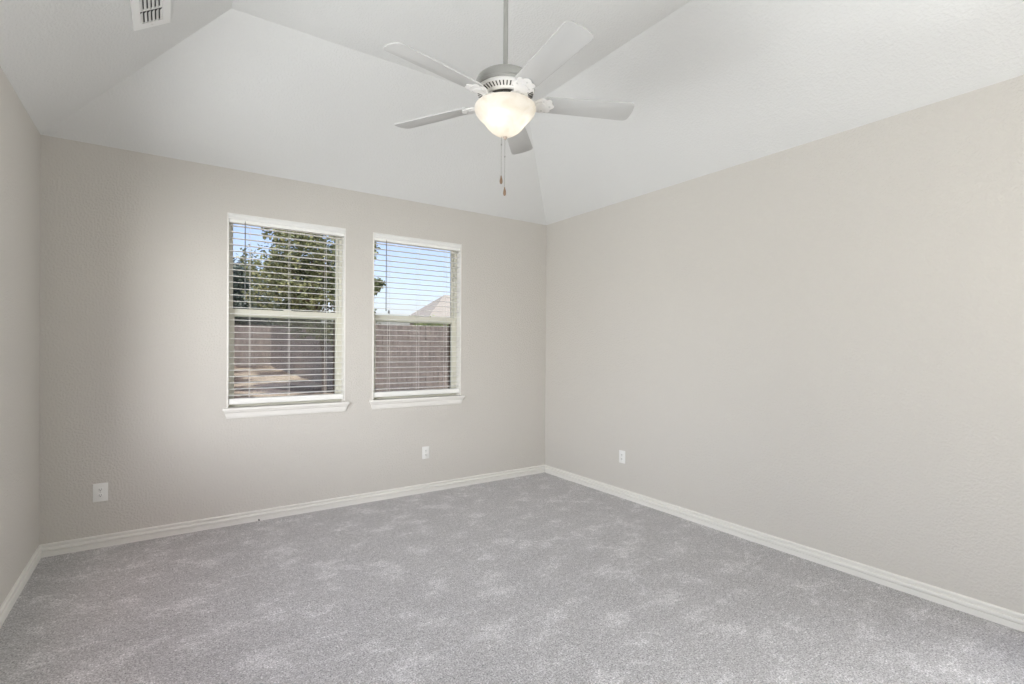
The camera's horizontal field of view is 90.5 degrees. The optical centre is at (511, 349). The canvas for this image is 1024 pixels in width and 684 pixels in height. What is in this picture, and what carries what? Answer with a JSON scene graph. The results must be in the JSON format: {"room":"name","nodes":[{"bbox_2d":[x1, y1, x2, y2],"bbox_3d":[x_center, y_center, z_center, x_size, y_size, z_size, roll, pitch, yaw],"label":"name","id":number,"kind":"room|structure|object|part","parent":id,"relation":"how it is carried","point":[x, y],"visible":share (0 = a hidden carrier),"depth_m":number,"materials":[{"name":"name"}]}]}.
{"room":"empty bedroom","nodes":[
{"label":"empty bedroom","id":0,"kind":"room"},
{"bbox_2d":[0,66,39,605],"bbox_3d":[-1.773,0.055,1.269,0.160,2.860,4.780,0,0,-34],"label":"wall","id":1,"kind":"structure","parent":0,"point":[19,136],"depth_m":2.80,"materials":[{"name":"grey paint"}]},
{"bbox_2d":[0,544,41,627],"bbox_3d":[-1.753,1.323,1.389,0.017,0.085,4.620,0,0,-34],"label":"baseboard","id":2,"kind":"structure","parent":1,"relation":"attached to","point":[5,608],"depth_m":2.79,"materials":[{"name":"white paint"}]},
{"bbox_2d":[39,135,545,544],"bbox_3d":[-1.387,0.047,4.527,4.477,2.860,0.160,0,0,-34],"label":"wall","id":3,"kind":"structure","parent":0,"point":[133,245],"depth_m":3.81,"materials":[{"name":"grey paint"}]},
{"bbox_2d":[93,482,107,501],"bbox_3d":[-2.805,0.975,3.460,0.081,0.124,0.009,0,0,-34],"label":"power outlet","id":4,"kind":"object","parent":3,"relation":"attached to","point":[100,490],"visible":1,"depth_m":3.46,"materials":[{"name":"white plastic"}]},
{"bbox_2d":[222,212,349,418],"bbox_3d":[-1.849,-0.256,4.194,0.958,1.580,0.208,0,0,-34],"label":"window","id":5,"kind":"structure","parent":3,"relation":"in","point":[333,405],"depth_m":4.20,"materials":[{"name":"white paint"}]},
{"bbox_3d":[-1.881,-0.637,4.243,0.838,0.760,0.022,0,0,-34],"label":"sash","id":6,"kind":"part","parent":5,"relation":"part of","materials":[{"name":"beige plastic"}]},
{"bbox_3d":[-1.869,0.058,4.222,0.838,0.754,0.026,0,0,-34],"label":"sash","id":7,"kind":"part","parent":5,"relation":"part of","materials":[{"name":"beige plastic"}]},
{"bbox_3d":[-1.827,0.461,4.158,0.958,0.020,0.116,0,0,-34],"label":"sill","id":8,"kind":"part","parent":5,"relation":"part of","materials":[{"name":"white paint"}]},
{"bbox_2d":[228,213,345,404],"bbox_3d":[-1.824,-0.308,4.158,0.886,1.472,0.072,0,0,-34],"label":"window blind","id":9,"kind":"object","parent":5,"relation":"attached to","point":[240,219],"visible":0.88,"depth_m":4.12,"materials":[{"name":"white plastic"}]},
{"bbox_3d":[-2.067,-0.303,4.002,0.002,1.375,0.056,0,0,-34],"label":"ladder cord","id":10,"kind":"part","parent":9,"relation":"part of","materials":[{"name":"white fabric"}]},
{"bbox_3d":[-1.833,0.406,4.167,0.868,0.044,0.054,0,0,-34],"label":"rail","id":11,"kind":"part","parent":9,"relation":"part of","materials":[{"name":"white plastic"}]},
{"bbox_3d":[-1.822,-1.003,4.159,0.870,0.054,0.059,0,0,-34],"label":"head rail","id":12,"kind":"part","parent":9,"relation":"part of","materials":[{"name":"white plastic"}]},
{"bbox_3d":[-1.829,-0.302,4.165,0.002,1.375,0.056,0,0,-34],"label":"ladder cord","id":13,"kind":"part","parent":9,"relation":"part of","materials":[{"name":"white fabric"}]},
{"bbox_3d":[-1.590,-0.301,4.328,0.002,1.375,0.056,0,0,-34],"label":"ladder cord","id":14,"kind":"part","parent":9,"relation":"part of","materials":[{"name":"white fabric"}]},
{"bbox_3d":[-1.896,0.076,4.261,0.808,0.707,0.009,0,0,-34],"label":"screen frame","id":15,"kind":"part","parent":5,"relation":"part of","materials":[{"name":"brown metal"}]},
{"bbox_2d":[41,465,544,557],"bbox_3d":[-1.345,1.315,4.458,4.157,0.085,0.017,0,0,-34],"label":"baseboard","id":16,"kind":"structure","parent":3,"relation":"attached to","point":[105,540],"depth_m":4.02,"materials":[{"name":"white paint"}]},
{"bbox_2d":[369,232,464,408],"bbox_3d":[-0.912,-0.253,4.835,0.956,1.580,0.208,0,0,-34],"label":"window","id":17,"kind":"structure","parent":3,"relation":"in","point":[455,318],"depth_m":4.99,"materials":[{"name":"white paint"}]},
{"bbox_3d":[-0.932,0.062,4.864,0.836,0.754,0.026,0,0,-34],"label":"sash","id":18,"kind":"part","parent":17,"relation":"part of","materials":[{"name":"beige plastic"}]},
{"bbox_3d":[-0.944,-0.633,4.884,0.836,0.760,0.022,0,0,-34],"label":"sash","id":19,"kind":"part","parent":17,"relation":"part of","materials":[{"name":"beige plastic"}]},
{"bbox_3d":[-0.890,0.464,4.800,0.956,0.020,0.116,0,0,-34],"label":"sill","id":20,"kind":"part","parent":17,"relation":"part of","materials":[{"name":"white paint"}]},
{"bbox_2d":[374,233,460,396],"bbox_3d":[-0.887,-0.305,4.800,0.884,1.472,0.072,0,0,-34],"label":"window blind","id":21,"kind":"object","parent":17,"relation":"attached to","point":[378,237],"visible":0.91,"depth_m":4.78,"materials":[{"name":"white plastic"}]},
{"bbox_3d":[-1.129,-0.299,4.644,0.002,1.375,0.056,0,0,-34],"label":"ladder cord","id":22,"kind":"part","parent":21,"relation":"part of","materials":[{"name":"white fabric"}]},
{"bbox_3d":[-0.896,0.409,4.809,0.866,0.044,0.054,0,0,-34],"label":"rail","id":23,"kind":"part","parent":21,"relation":"part of","materials":[{"name":"white plastic"}]},
{"bbox_3d":[-0.885,-1.000,4.800,0.868,0.054,0.059,0,0,-34],"label":"head rail","id":24,"kind":"part","parent":21,"relation":"part of","materials":[{"name":"white plastic"}]},
{"bbox_3d":[-0.892,-0.298,4.806,0.002,1.375,0.056,0,0,-34],"label":"ladder cord","id":25,"kind":"part","parent":21,"relation":"part of","materials":[{"name":"white fabric"}]},
{"bbox_3d":[-0.654,-0.297,4.969,0.002,1.375,0.056,0,0,-34],"label":"ladder cord","id":26,"kind":"part","parent":21,"relation":"part of","materials":[{"name":"white fabric"}]},
{"bbox_3d":[-0.960,0.080,4.903,0.806,0.707,0.009,0,0,-34],"label":"screen frame","id":27,"kind":"part","parent":17,"relation":"part of","materials":[{"name":"brown metal"}]},
{"bbox_2d":[422,446,428,458],"bbox_3d":[-0.818,0.981,4.821,0.073,0.117,0.009,0,0,-34],"label":"power outlet","id":28,"kind":"object","parent":3,"relation":"attached to","point":[425,450],"visible":1,"depth_m":4.82,"materials":[{"name":"white plastic"}]},
{"bbox_2d":[0,0,1023,224],"bbox_3d":[-0.026,-1.818,2.549,4.477,0.900,4.940,0,0,-34],"label":"ceiling","id":29,"kind":"structure","parent":0,"point":[310,91],"depth_m":3.28,"materials":[{"name":"white paint"}]},
{"bbox_2d":[130,0,170,30],"bbox_3d":[-1.839,-1.771,2.585,0.168,0.114,0.480,0,0,-34],"label":"ceiling vent","id":30,"kind":"object","parent":29,"relation":"in","point":[144,13],"visible":1,"depth_m":2.67,"materials":[{"name":"white metal"}]},
{"bbox_2d":[384,0,633,195],"bbox_3d":[-0.032,-1.396,2.522,1.287,1.244,1.274,0,0,-34],"label":"ceiling fan","id":31,"kind":"object","parent":29,"relation":"hanging from","point":[505,91],"visible":1,"depth_m":2.44,"materials":[{"name":"white metal"}]},
{"bbox_3d":[-0.417,-1.253,2.752,0.487,0.036,0.135,0,0,27],"label":"blade","id":32,"kind":"part","parent":31,"relation":"part of","materials":[{"name":"grey laminate"}]},
{"bbox_3d":[-0.335,-1.251,2.255,0.135,0.036,0.487,1,0,45],"label":"blade","id":33,"kind":"part","parent":31,"relation":"part of","materials":[{"name":"grey laminate"}]},
{"bbox_2d":[477,76,533,98],"bbox_3d":[-0.034,-1.286,2.559,0.292,0.035,0.292,0,0,-34],"label":"vent","id":34,"kind":"object","parent":31,"relation":"attached to","point":[493,84],"depth_m":2.45,"materials":[{"name":"white metal"}]},
{"bbox_3d":[-0.034,-1.147,2.560,0.309,0.154,0.309,0,0,-34],"label":"lamp shade","id":35,"kind":"part","parent":31,"relation":"part of","materials":[{"name":"white glass"}]},
{"bbox_3d":[0.031,-1.251,2.983,0.135,0.036,0.487,0,0,9],"label":"blade","id":36,"kind":"part","parent":31,"relation":"part of","materials":[{"name":"grey laminate"}]},
{"bbox_3d":[0.163,-1.248,2.179,0.135,0.036,0.487,0,0,-27],"label":"blade","id":37,"kind":"part","parent":31,"relation":"part of","materials":[{"name":"grey laminate"}]},
{"bbox_3d":[0.389,-1.248,2.629,0.487,0.036,0.135,0,0,-9],"label":"blade","id":38,"kind":"part","parent":31,"relation":"part of","materials":[{"name":"grey laminate"}]},
{"bbox_2d":[0,472,1023,683],"bbox_3d":[-0.045,1.431,2.559,4.157,0.120,4.620,0,0,-34],"label":"floor","id":39,"kind":"structure","parent":0,"point":[540,578],"depth_m":2.66,"materials":[{"name":"carpet"}]},
{"bbox_2d":[545,75,1023,613],"bbox_3d":[1.789,0.069,3.708,0.160,2.860,4.780,0,0,-34],"label":"wall","id":40,"kind":"structure","parent":0,"point":[818,344],"depth_m":3.22,"materials":[{"name":"grey paint"}]},
{"bbox_2d":[619,450,624,463],"bbox_3d":[1.015,0.992,4.684,0.009,0.117,0.073,0,0,-34],"label":"power outlet","id":41,"kind":"object","parent":40,"relation":"attached to","point":[621,452],"visible":1,"depth_m":4.68,"materials":[{"name":"white plastic"}]},
{"bbox_2d":[545,465,1023,631],"bbox_3d":[1.466,1.333,4.017,0.017,0.085,3.920,0,0,-34],"label":"baseboard","id":42,"kind":"structure","parent":40,"relation":"attached to","point":[994,613],"depth_m":3.22,"materials":[{"name":"white paint"}]},
{"label":"outside","id":43,"kind":"structure","parent":0,"visible":0},
{"bbox_2d":[234,350,447,397],"bbox_3d":[-8.155,0.741,26.662,46.000,1.270,44.000,0,0,-34],"label":"ground","id":44,"kind":"structure","parent":43,"point":[242,371],"depth_m":15.63,"materials":[{"name":"concrete"}]},
{"bbox_2d":[234,325,270,366],"bbox_3d":[-15.406,-0.078,20.338,10.973,2.062,0.177,0,0,-34],"label":"wooden fence","id":45,"kind":"object","parent":44,"relation":"on","point":[262,336],"visible":0.12,"depth_m":22.80,"materials":[{"name":"brown wood"}]},
{"bbox_2d":[233,255,321,354],"bbox_3d":[-14.025,-1.918,25.243,8.788,5.369,4.393,0,0,-40],"label":"shade tree","id":46,"kind":"object","parent":44,"relation":"on","point":[238,321],"visible":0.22,"depth_m":24.61,"materials":[{"name":"green plant"}]},
{"bbox_2d":[271,324,332,387],"bbox_3d":[-7.695,0.141,18.478,0.160,2.377,11.399,0,0,-34],"label":"wooden fence","id":47,"kind":"object","parent":44,"relation":"on","point":[298,365],"visible":0.51,"depth_m":18.15,"materials":[{"name":"brown wood"}]},
{"bbox_2d":[236,227,385,393],"bbox_3d":[-5.155,-1.571,13.426,3.666,5.660,3.243,0,0,-34],"label":"leafy tree","id":48,"kind":"object","parent":44,"relation":"on","point":[311,303],"visible":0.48,"depth_m":12.80,"materials":[{"name":"green plant"}]},
{"bbox_2d":[375,324,447,391],"bbox_3d":[0.286,0.352,16.783,11.257,2.072,0.177,0,0,-34],"label":"wooden fence","id":49,"kind":"object","parent":44,"relation":"on","point":[424,334],"visible":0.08,"depth_m":14.50,"materials":[{"name":"brown wood"}]},
{"bbox_2d":[409,295,449,326],"bbox_3d":[-1.554,-1.133,31.441,9.720,4.098,3.820,0,0,-34],"label":"house","id":50,"kind":"structure","parent":44,"relation":"on","point":[432,308],"depth_m":28.64,"materials":[{"name":"beige"}]}
]}

